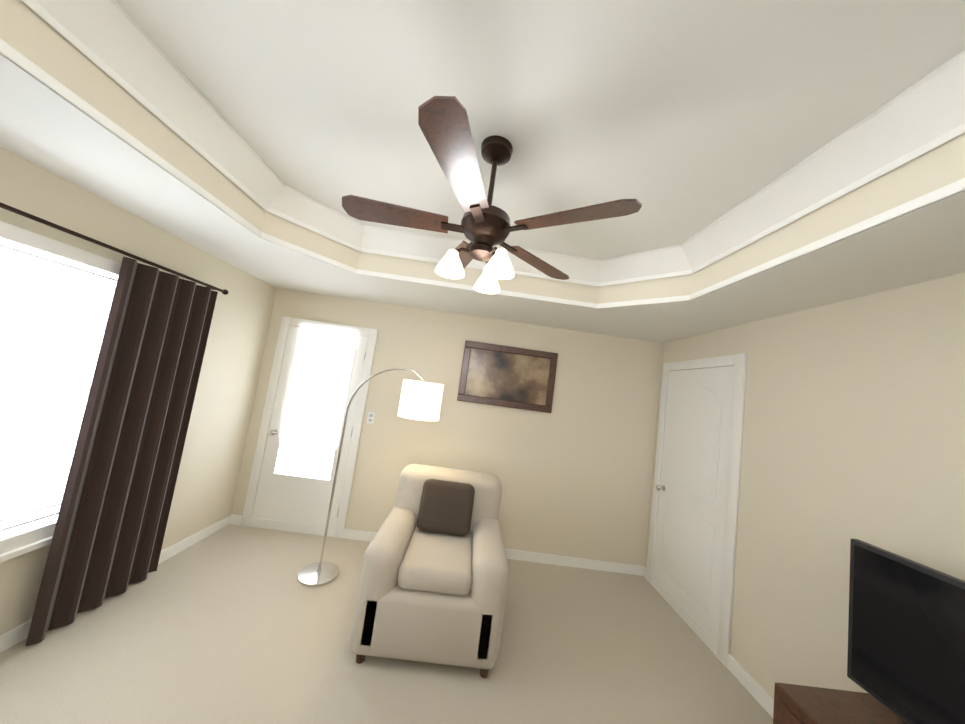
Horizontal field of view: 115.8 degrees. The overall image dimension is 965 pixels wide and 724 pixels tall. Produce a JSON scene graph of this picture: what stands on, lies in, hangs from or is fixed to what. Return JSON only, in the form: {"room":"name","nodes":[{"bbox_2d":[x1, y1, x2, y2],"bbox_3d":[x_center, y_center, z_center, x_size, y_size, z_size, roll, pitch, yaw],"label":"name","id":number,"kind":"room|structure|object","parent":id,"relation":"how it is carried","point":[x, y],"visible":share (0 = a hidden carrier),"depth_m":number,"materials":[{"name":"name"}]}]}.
{"room":"living room","nodes":[
{"label":"living room","id":0,"kind":"room"},
{"bbox_2d":[0,147,276,634],"bbox_3d":[-2.207,-0.229,-1.942,0.100,2.850,10.400,8,-5,-1],"label":"wall","id":1,"kind":"structure","parent":0,"point":[210,463],"depth_m":2.45,"materials":[{"name":"beige paint"}]},
{"bbox_2d":[0,221,120,562],"bbox_3d":[-2.256,0.166,1.337,0.050,1.600,1.480,8,-5,-1],"label":"window","id":2,"kind":"structure","parent":1,"relation":"in","point":[56,298],"depth_m":1.56,"materials":[{"name":"white glass"}]},
{"bbox_2d":[0,202,227,294],"bbox_3d":[-2.107,-0.668,1.413,0.120,0.044,2.172,8,-5,-1],"label":"curtain rod","id":3,"kind":"object","parent":1,"relation":"attached to","point":[50,224],"visible":1,"depth_m":1.63,"materials":[{"name":"brown metal"}]},
{"bbox_2d":[25,257,217,645],"bbox_3d":[-2.242,0.460,1.990,0.069,2.120,0.650,8,-5,-1],"label":"curtain","id":4,"kind":"object","parent":3,"relation":"hanging from","point":[110,526],"visible":0.92,"depth_m":1.90,"materials":[{"name":"brown fabric"}]},
{"bbox_2d":[0,514,231,652],"bbox_3d":[-2.404,1.310,-0.032,0.014,0.100,6.118,8,-5,-1],"label":"baseboard","id":5,"kind":"structure","parent":1,"relation":"attached to","point":[19,633],"depth_m":2.40,"materials":[{"name":"white wood"}]},
{"bbox_2d":[0,524,772,723],"bbox_3d":[-0.352,1.720,0.566,4.420,0.072,5.200,8,-5,-1],"label":"floor","id":6,"kind":"structure","parent":0,"point":[232,624],"depth_m":1.79,"materials":[{"name":"carpet"}]},
{"bbox_2d":[297,368,443,586],"bbox_3d":[-0.891,0.898,2.509,0.930,1.747,0.338,7,-5,5],"label":"arc floor lamp","id":7,"kind":"object","parent":6,"relation":"on","point":[420,400],"visible":0.98,"depth_m":2.41,"materials":[{"name":"silver metal"}]},
{"bbox_2d":[351,464,508,677],"bbox_3d":[-0.302,1.355,2.196,0.890,0.950,0.880,8,-5,-1],"label":"armchair","id":8,"kind":"object","parent":6,"relation":"on","point":[433,583],"visible":1,"depth_m":1.79,"materials":[{"name":"fabric"}]},
{"bbox_2d":[773,539,964,723],"bbox_3d":[1.567,1.327,0.565,0.488,1.220,1.600,8,-5,-1],"label":"media console","id":9,"kind":"object","parent":6,"relation":"on","point":[906,644],"visible":1,"depth_m":1.19,"materials":[{"name":"brown wood"}]},
{"bbox_2d":[231,288,662,565],"bbox_3d":[-0.243,0.507,3.234,4.220,2.850,0.100,8,-5,-1],"label":"wall","id":10,"kind":"structure","parent":0,"point":[572,471],"depth_m":3.18,"materials":[{"name":"beige paint"}]},
{"bbox_2d":[240,316,377,538],"bbox_3d":[-1.752,0.641,3.077,1.010,2.141,0.083,8,-5,-1],"label":"glazed door","id":11,"kind":"structure","parent":10,"relation":"in","point":[318,377],"depth_m":3.10,"materials":[{"name":"white glass"}]},
{"bbox_2d":[367,412,374,423],"bbox_3d":[-1.160,0.580,3.142,0.072,0.116,0.007,8,-5,-1],"label":"outlet","id":12,"kind":"object","parent":10,"relation":"attached to","point":[370,417],"visible":1,"depth_m":3.14,"materials":[{"name":"white plastic"}]},
{"bbox_2d":[232,514,643,575],"bbox_3d":[-0.420,1.859,3.053,4.170,0.100,0.014,8,-5,-1],"label":"baseboard","id":13,"kind":"structure","parent":10,"relation":"attached to","point":[236,519],"depth_m":3.06,"materials":[{"name":"white wood"}]},
{"bbox_2d":[457,340,557,412],"bbox_3d":[0.271,0.154,3.211,1.000,0.640,0.035,8,-5,-1],"label":"framed art","id":14,"kind":"object","parent":10,"relation":"attached to","point":[507,376],"visible":0.96,"depth_m":3.21,"materials":[{"name":"brown wood"}]},
{"bbox_2d":[0,0,964,342],"bbox_3d":[0.097,-1.135,-1.786,4.220,0.410,10.200,8,-5,-1],"label":"ceiling","id":15,"kind":"structure","parent":0,"point":[682,120],"depth_m":1.20,"materials":[{"name":"white paint"}]},
{"bbox_2d":[0,0,964,307],"bbox_3d":[0.057,-0.922,0.288,2.842,0.350,4.322,8,-5,-1],"label":"crown molding","id":16,"kind":"structure","parent":15,"relation":"attached to","point":[110,66],"depth_m":1.31,"materials":[{"name":"beige paint"}]},
{"bbox_2d":[342,96,641,293],"bbox_3d":[-0.016,-0.691,1.375,1.185,0.634,1.210,8,-5,-1],"label":"ceiling fan","id":17,"kind":"object","parent":15,"relation":"hanging from","point":[484,227],"visible":1,"depth_m":1.28,"materials":[{"name":"brown wood"}]},
{"bbox_2d":[645,272,964,699],"bbox_3d":[2.071,0.367,-1.847,0.100,2.850,10.400,8,-5,-1],"label":"wall","id":18,"kind":"structure","parent":0,"point":[854,419],"depth_m":1.63,"materials":[{"name":"beige paint"}]},
{"bbox_2d":[646,353,746,667],"bbox_3d":[1.780,1.057,2.654,0.083,2.201,0.970,8,-5,-1],"label":"door","id":19,"kind":"structure","parent":18,"relation":"in","point":[692,541],"depth_m":2.51,"materials":[{"name":"white wood"}]},
{"bbox_2d":[644,566,773,717],"bbox_3d":[1.804,1.771,-1.324,0.014,0.100,8.898,8,-5,-1],"label":"baseboard","id":20,"kind":"structure","parent":18,"relation":"attached to","point":[746,680],"depth_m":2.18,"materials":[{"name":"white wood"}]}
]}

